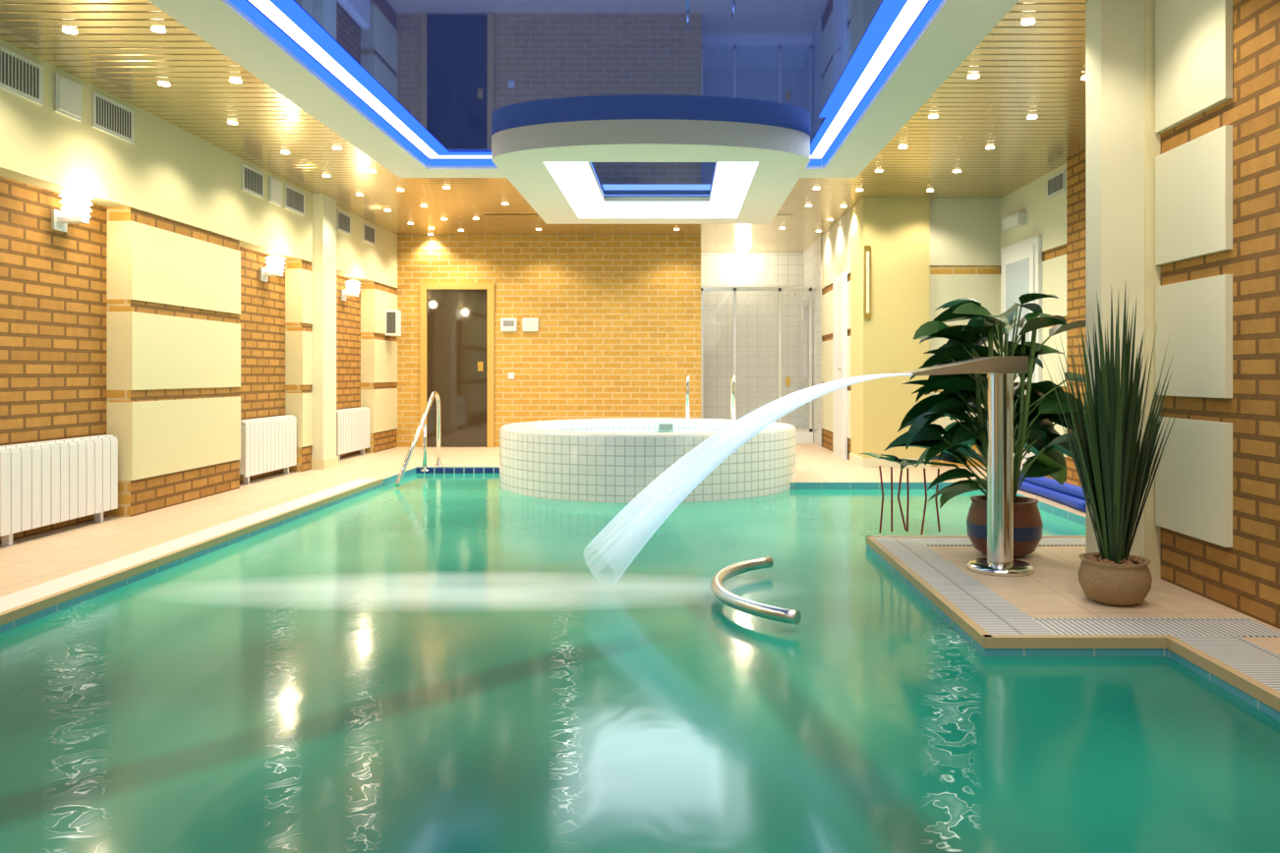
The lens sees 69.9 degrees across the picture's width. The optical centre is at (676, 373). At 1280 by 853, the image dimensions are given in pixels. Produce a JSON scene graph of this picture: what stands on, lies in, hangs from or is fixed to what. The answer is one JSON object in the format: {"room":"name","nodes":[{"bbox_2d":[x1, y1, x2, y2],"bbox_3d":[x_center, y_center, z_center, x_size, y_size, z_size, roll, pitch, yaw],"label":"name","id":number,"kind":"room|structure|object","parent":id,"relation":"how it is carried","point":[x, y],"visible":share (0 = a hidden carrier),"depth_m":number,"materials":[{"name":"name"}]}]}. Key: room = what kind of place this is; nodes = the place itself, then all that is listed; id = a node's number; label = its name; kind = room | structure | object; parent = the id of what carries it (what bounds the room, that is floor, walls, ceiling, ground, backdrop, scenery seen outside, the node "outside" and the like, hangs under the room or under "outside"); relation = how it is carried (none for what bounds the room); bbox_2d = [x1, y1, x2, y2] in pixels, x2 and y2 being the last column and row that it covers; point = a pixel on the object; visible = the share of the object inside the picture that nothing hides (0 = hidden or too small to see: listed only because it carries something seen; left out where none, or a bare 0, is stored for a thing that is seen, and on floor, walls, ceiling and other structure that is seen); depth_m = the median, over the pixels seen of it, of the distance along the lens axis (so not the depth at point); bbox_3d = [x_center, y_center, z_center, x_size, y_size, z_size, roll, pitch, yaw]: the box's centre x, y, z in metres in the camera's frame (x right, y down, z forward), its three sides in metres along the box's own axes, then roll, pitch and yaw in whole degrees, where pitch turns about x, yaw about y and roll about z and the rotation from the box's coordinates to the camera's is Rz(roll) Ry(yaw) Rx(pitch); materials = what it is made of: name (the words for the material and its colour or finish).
{"room":"indoor swimming pool","nodes":[
{"label":"indoor swimming pool","id":0,"kind":"room"},
{"bbox_2d":[0,39,397,543],"bbox_3d":[-3.717,-0.415,3.400,0.465,2.730,16.800,0,0,0],"label":"wall","id":1,"kind":"structure","parent":0,"point":[150,323],"depth_m":6.47,"materials":[{"name":"paint"}]},
{"bbox_2d":[0,46,43,105],"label":"air vent","id":2,"kind":"object","parent":1,"relation":"in","point":[21,76],"depth_m":5.00,"materials":[{"name":"white metal"}]},
{"bbox_2d":[0,434,117,545],"bbox_3d":[-3.705,0.675,5.450,0.121,0.550,1.040,0,0,0],"label":"radiator","id":3,"kind":"object","parent":1,"relation":"attached to","point":[42,484],"visible":1,"depth_m":5.37,"materials":[{"name":"white metal"}]},
{"bbox_2d":[54,72,81,121],"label":"air vent","id":4,"kind":"object","parent":1,"relation":"in","point":[67,92],"depth_m":5.39,"materials":[{"name":"white plastic"}]},
{"bbox_2d":[51,191,93,232],"bbox_3d":[-3.667,-0.990,5.570,0.205,0.240,0.177,0,0,0],"label":"wall sconce","id":5,"kind":"object","parent":1,"relation":"attached to","point":[76,208],"visible":0.99,"depth_m":5.53,"materials":[{"name":"white glass"}]},
{"bbox_2d":[91,91,133,143],"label":"air vent","id":6,"kind":"object","parent":1,"relation":"in","point":[109,116],"depth_m":5.82,"materials":[{"name":"white metal"}]},
{"bbox_2d":[239,414,296,484],"bbox_3d":[-3.705,0.675,8.260,0.121,0.550,1.040,0,0,0],"label":"radiator","id":7,"kind":"object","parent":1,"relation":"attached to","point":[269,443],"visible":0.94,"depth_m":8.16,"materials":[{"name":"white metal"}]},
{"bbox_2d":[259,254,285,282],"bbox_3d":[-3.667,-0.960,8.330,0.205,0.240,0.177,0,0,0],"label":"wall sconce","id":8,"kind":"object","parent":1,"relation":"attached to","point":[275,262],"visible":1,"depth_m":8.28,"materials":[{"name":"white glass"}]},
{"bbox_2d":[336,209,350,235],"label":"air vent","id":9,"kind":"object","parent":1,"relation":"in","point":[343,220],"depth_m":9.85,"materials":[{"name":"white"}]},
{"bbox_2d":[341,279,360,301],"bbox_3d":[-3.667,-0.940,10.330,0.205,0.240,0.177,0,0,0],"label":"wall sconce","id":10,"kind":"object","parent":1,"relation":"attached to","point":[353,289],"visible":1,"depth_m":10.28,"materials":[{"name":"white glass"}]},
{"bbox_2d":[336,407,370,461],"bbox_3d":[-3.705,0.675,10.370,0.121,0.550,1.040,0,0,0],"label":"radiator","id":11,"kind":"object","parent":1,"relation":"attached to","point":[353,425],"visible":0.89,"depth_m":10.32,"materials":[{"name":"white metal"}]},
{"bbox_2d":[362,222,375,245],"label":"air vent","id":12,"kind":"object","parent":1,"relation":"in","point":[369,231],"depth_m":10.67,"materials":[{"name":"white plastic"}]},
{"bbox_2d":[385,309,401,336],"bbox_3d":[-3.534,-0.630,11.408,0.131,0.320,0.225,0,0,0],"label":"speaker","id":13,"kind":"object","parent":1,"relation":"attached to","point":[392,317],"visible":1,"depth_m":11.30},
{"bbox_2d":[0,0,1089,252],"bbox_3d":[-0.250,-1.833,4.300,7.400,0.135,18.600,0,0,0],"label":"ceiling","id":14,"kind":"structure","parent":0,"point":[468,72],"depth_m":5.74,"materials":[{"name":"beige metal"}]},
{"bbox_2d":[60,29,78,34],"bbox_3d":[-3.152,-1.776,4.751,0.077,0.005,0.055,0,0,0],"label":"recessed light","id":15,"kind":"object","parent":14,"relation":"in","point":[70,31],"depth_m":4.76,"materials":[{"name":"silver metal"}]},
{"bbox_2d":[149,27,167,33],"bbox_3d":[-2.680,-1.776,4.730,0.074,0.005,0.068,0,0,0],"label":"recessed light","id":16,"kind":"object","parent":14,"relation":"in","point":[162,30],"depth_m":4.73,"materials":[{"name":"silver metal"}]},
{"bbox_2d":[156,82,171,86],"bbox_3d":[-3.148,-1.776,5.615,0.074,0.005,0.057,0,0,0],"label":"recessed light","id":17,"kind":"object","parent":14,"relation":"in","point":[162,85],"depth_m":5.63,"materials":[{"name":"silver metal"}]},
{"bbox_2d":[229,79,242,83],"bbox_3d":[-2.679,-1.776,5.558,0.072,0.005,0.056,0,0,0],"label":"recessed light","id":18,"kind":"object","parent":14,"relation":"in","point":[231,81],"depth_m":5.57,"materials":[{"name":"silver metal"}]},
{"bbox_2d":[229,0,495,166],"bbox_3d":[-1.824,-1.818,6.129,0.643,0.056,3.484,0,0,0],"label":"lighting","id":19,"kind":"object","parent":14,"relation":"attached to","point":[287,15],"depth_m":5.64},
{"bbox_2d":[491,118,810,224],"bbox_3d":[-0.200,-1.760,8.425,2.500,0.180,3.550,0,0,0],"label":"ceiling light","id":20,"kind":"object","parent":14,"relation":"attached to","point":[758,166],"depth_m":7.27,"materials":[{"name":"white paint"}]},
{"bbox_2d":[807,0,942,166],"bbox_3d":[1.135,-1.818,6.129,0.282,0.056,3.484,0,0,0],"label":"lighting","id":21,"kind":"object","parent":14,"relation":"attached to","point":[893,21],"depth_m":5.47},
{"bbox_2d":[966,75,980,79],"bbox_3d":[1.781,-1.776,5.484,0.071,0.005,0.055,0,0,0],"label":"recessed light","id":22,"kind":"object","parent":14,"relation":"in","point":[970,77],"depth_m":5.48,"materials":[{"name":"silver metal"}]},
{"bbox_2d":[1019,19,1036,26],"bbox_3d":[1.780,-1.776,4.631,0.080,0.005,0.078,0,0,0],"label":"recessed light","id":23,"kind":"object","parent":14,"relation":"in","point":[1026,23],"depth_m":4.64,"materials":[{"name":"silver metal"}]},
{"bbox_2d":[1026,116,1038,119],"bbox_3d":[2.471,-1.776,6.349,0.071,0.005,0.073,0,0,0],"label":"recessed light","id":24,"kind":"object","parent":14,"relation":"in","point":[1033,117],"depth_m":6.36,"materials":[{"name":"silver metal"}]},
{"bbox_2d":[396,235,803,447],"bbox_3d":[-0.980,-0.415,12.700,5.940,2.730,1.800,0,0,0],"label":"wall","id":25,"kind":"structure","parent":0,"point":[618,335],"depth_m":11.80,"materials":[{"name":"brick"}]},
{"bbox_2d":[419,283,494,447],"bbox_3d":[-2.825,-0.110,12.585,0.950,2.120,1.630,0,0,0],"label":"door","id":26,"kind":"structure","parent":25,"relation":"in","point":[457,320],"depth_m":11.80,"materials":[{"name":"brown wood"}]},
{"bbox_2d":[500,317,517,331],"bbox_3d":[-2.160,-0.630,11.777,0.200,0.170,0.045,0,0,0],"label":"thermostat","id":27,"kind":"object","parent":25,"relation":"attached to","point":[506,323],"visible":1,"depth_m":11.76,"materials":[{"name":"white plastic"}]},
{"bbox_2d":[508,372,514,379],"bbox_3d":[-2.130,0.030,11.792,0.080,0.080,0.016,0,0,0],"label":"light switch","id":28,"kind":"object","parent":25,"relation":"attached to","point":[510,375],"visible":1,"depth_m":11.79,"materials":[{"name":"white plastic"}]},
{"bbox_2d":[522,317,538,331],"bbox_3d":[-1.880,-0.630,11.781,0.200,0.170,0.038,0,0,0],"label":"thermostat","id":29,"kind":"object","parent":25,"relation":"attached to","point":[528,323],"visible":1,"depth_m":11.76,"materials":[{"name":"white plastic"}]},
{"bbox_2d":[0,443,1279,721],"bbox_3d":[-0.250,1.700,4.300,7.400,1.500,18.600,0,0,0],"label":"floor","id":30,"kind":"structure","parent":0,"point":[1054,590],"depth_m":5.03,"materials":[{"name":"tile"}]},
{"bbox_2d":[0,466,1279,852],"bbox_3d":[-0.075,1.645,2.165,5.550,1.409,14.230,0,0,0],"label":"swimming pool","id":31,"kind":"object","parent":30,"relation":"in","point":[444,660],"visible":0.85,"depth_m":2.88,"materials":[{"name":"liquid"}]},
{"bbox_2d":[395,391,442,486],"bbox_3d":[-2.450,0.589,8.734,0.080,0.818,1.451,0,0,0],"label":"pool handrail","id":32,"kind":"object","parent":31,"relation":"attached to","point":[422,425],"visible":1,"depth_m":8.88,"materials":[{"name":"silver metal"}]},
{"bbox_2d":[710,556,801,625],"bbox_3d":[0.320,0.950,4.080,0.333,0.056,1.096,0,0,0],"label":"grab bar","id":33,"kind":"object","parent":31,"relation":"on","point":[785,615],"visible":1,"depth_m":3.81,"materials":[{"name":"silver metal"}]},
{"bbox_2d":[499,374,796,503],"bbox_3d":[-0.260,0.729,8.536,2.720,1.442,2.792,0,0,0],"label":"hot tub","id":34,"kind":"object","parent":30,"relation":"on","point":[594,460],"visible":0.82,"depth_m":7.39,"materials":[{"name":"tile"}]},
{"bbox_2d":[700,247,813,443],"bbox_3d":[1.100,-0.414,12.995,1.540,2.729,0.990,0,0,0],"label":"shower enclosure","id":35,"kind":"object","parent":30,"relation":"on","point":[803,436],"visible":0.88,"depth_m":12.53,"materials":[{"name":"silver metal"}]},
{"bbox_2d":[602,356,1034,577],"bbox_3d":[0.639,0.441,4.270,2.162,1.042,0.702,0,0,0],"label":"spout","id":36,"kind":"object","parent":30,"relation":"on","point":[659,499],"visible":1,"depth_m":4.27,"materials":[{"name":"silver metal"}]},
{"bbox_2d":[849,197,930,467],"bbox_3d":[2.225,-0.415,9.568,0.700,2.730,0.665,0,0,0],"label":"pillar","id":37,"kind":"structure","parent":30,"relation":"on","point":[896,229],"depth_m":9.25,"materials":[{"name":"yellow paint"}]},
{"bbox_2d":[864,245,871,319],"bbox_3d":[1.930,-0.920,9.236,0.060,0.740,0.028,0,0,0],"label":"wall light","id":38,"kind":"object","parent":37,"relation":"attached to","point":[867,249],"visible":1,"depth_m":9.22,"materials":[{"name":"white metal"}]},
{"bbox_2d":[859,292,1085,558],"bbox_3d":[1.717,0.271,4.883,1.327,1.358,1.008,0,0,0],"label":"potted plant","id":39,"kind":"object","parent":30,"relation":"on","point":[1034,412],"visible":0.78,"depth_m":4.83,"materials":[{"name":"green plant"}]},
{"bbox_2d":[1017,469,1085,512],"bbox_3d":[2.842,0.874,6.951,0.161,0.153,1.602,0,0,0],"label":"noodles","id":40,"kind":"object","parent":30,"relation":"on","point":[1072,495],"visible":0.66,"depth_m":6.74,"materials":[{"name":"blue plastic"}]},
{"bbox_2d":[1043,290,1184,606],"bbox_3d":[1.818,0.275,3.757,0.539,1.350,0.568,0,0,0],"label":"ornamental grass","id":41,"kind":"object","parent":30,"relation":"on","point":[1109,470],"depth_m":3.73,"materials":[{"name":"green plant"}]},
{"bbox_2d":[1085,0,1144,557],"bbox_3d":[2.070,-0.415,4.320,0.200,2.730,0.160,0,0,0],"label":"pillar","id":42,"kind":"structure","parent":30,"relation":"on","point":[1114,29],"depth_m":4.24,"materials":[{"name":"beige paint"}]},
{"bbox_2d":[821,0,1279,629],"bbox_3d":[2.670,-0.415,4.250,1.560,2.730,18.500,0,0,0],"label":"wall","id":43,"kind":"structure","parent":0,"point":[1212,67],"depth_m":3.90,"materials":[{"name":"paint"}]},
{"bbox_2d":[803,235,821,447],"bbox_3d":[1.883,-0.415,12.675,0.015,2.730,1.650,0,0,0],"label":"shower wall tiles","id":44,"kind":"structure","parent":43,"relation":"attached to","point":[812,257],"depth_m":12.32,"materials":[{"name":"beige tile"}]},
{"bbox_2d":[832,271,847,459],"bbox_3d":[1.856,-0.090,10.475,0.069,2.080,0.750,0,0,0],"label":"door","id":45,"kind":"structure","parent":43,"relation":"in","point":[840,282],"depth_m":10.33,"materials":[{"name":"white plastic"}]},
{"bbox_2d":[1002,212,1026,231],"bbox_3d":[3.260,-1.465,8.820,0.080,0.110,0.400,0,0,0],"label":"emergency light","id":46,"kind":"object","parent":43,"relation":"attached to","point":[1018,219],"visible":1,"depth_m":8.72,"materials":[{"name":"white plastic"}]},
{"bbox_2d":[1000,234,1042,469],"bbox_3d":[3.251,-0.150,8.720,0.099,2.200,0.940,0,0,0],"label":"door","id":47,"kind":"structure","parent":43,"relation":"in","point":[1021,261],"depth_m":8.57,"materials":[{"name":"white plastic"}]},
{"bbox_2d":[1047,169,1065,198],"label":"air vent","id":48,"kind":"object","parent":43,"relation":"in","point":[1056,184],"depth_m":7.91,"materials":[{"name":"white metal"}]}
]}

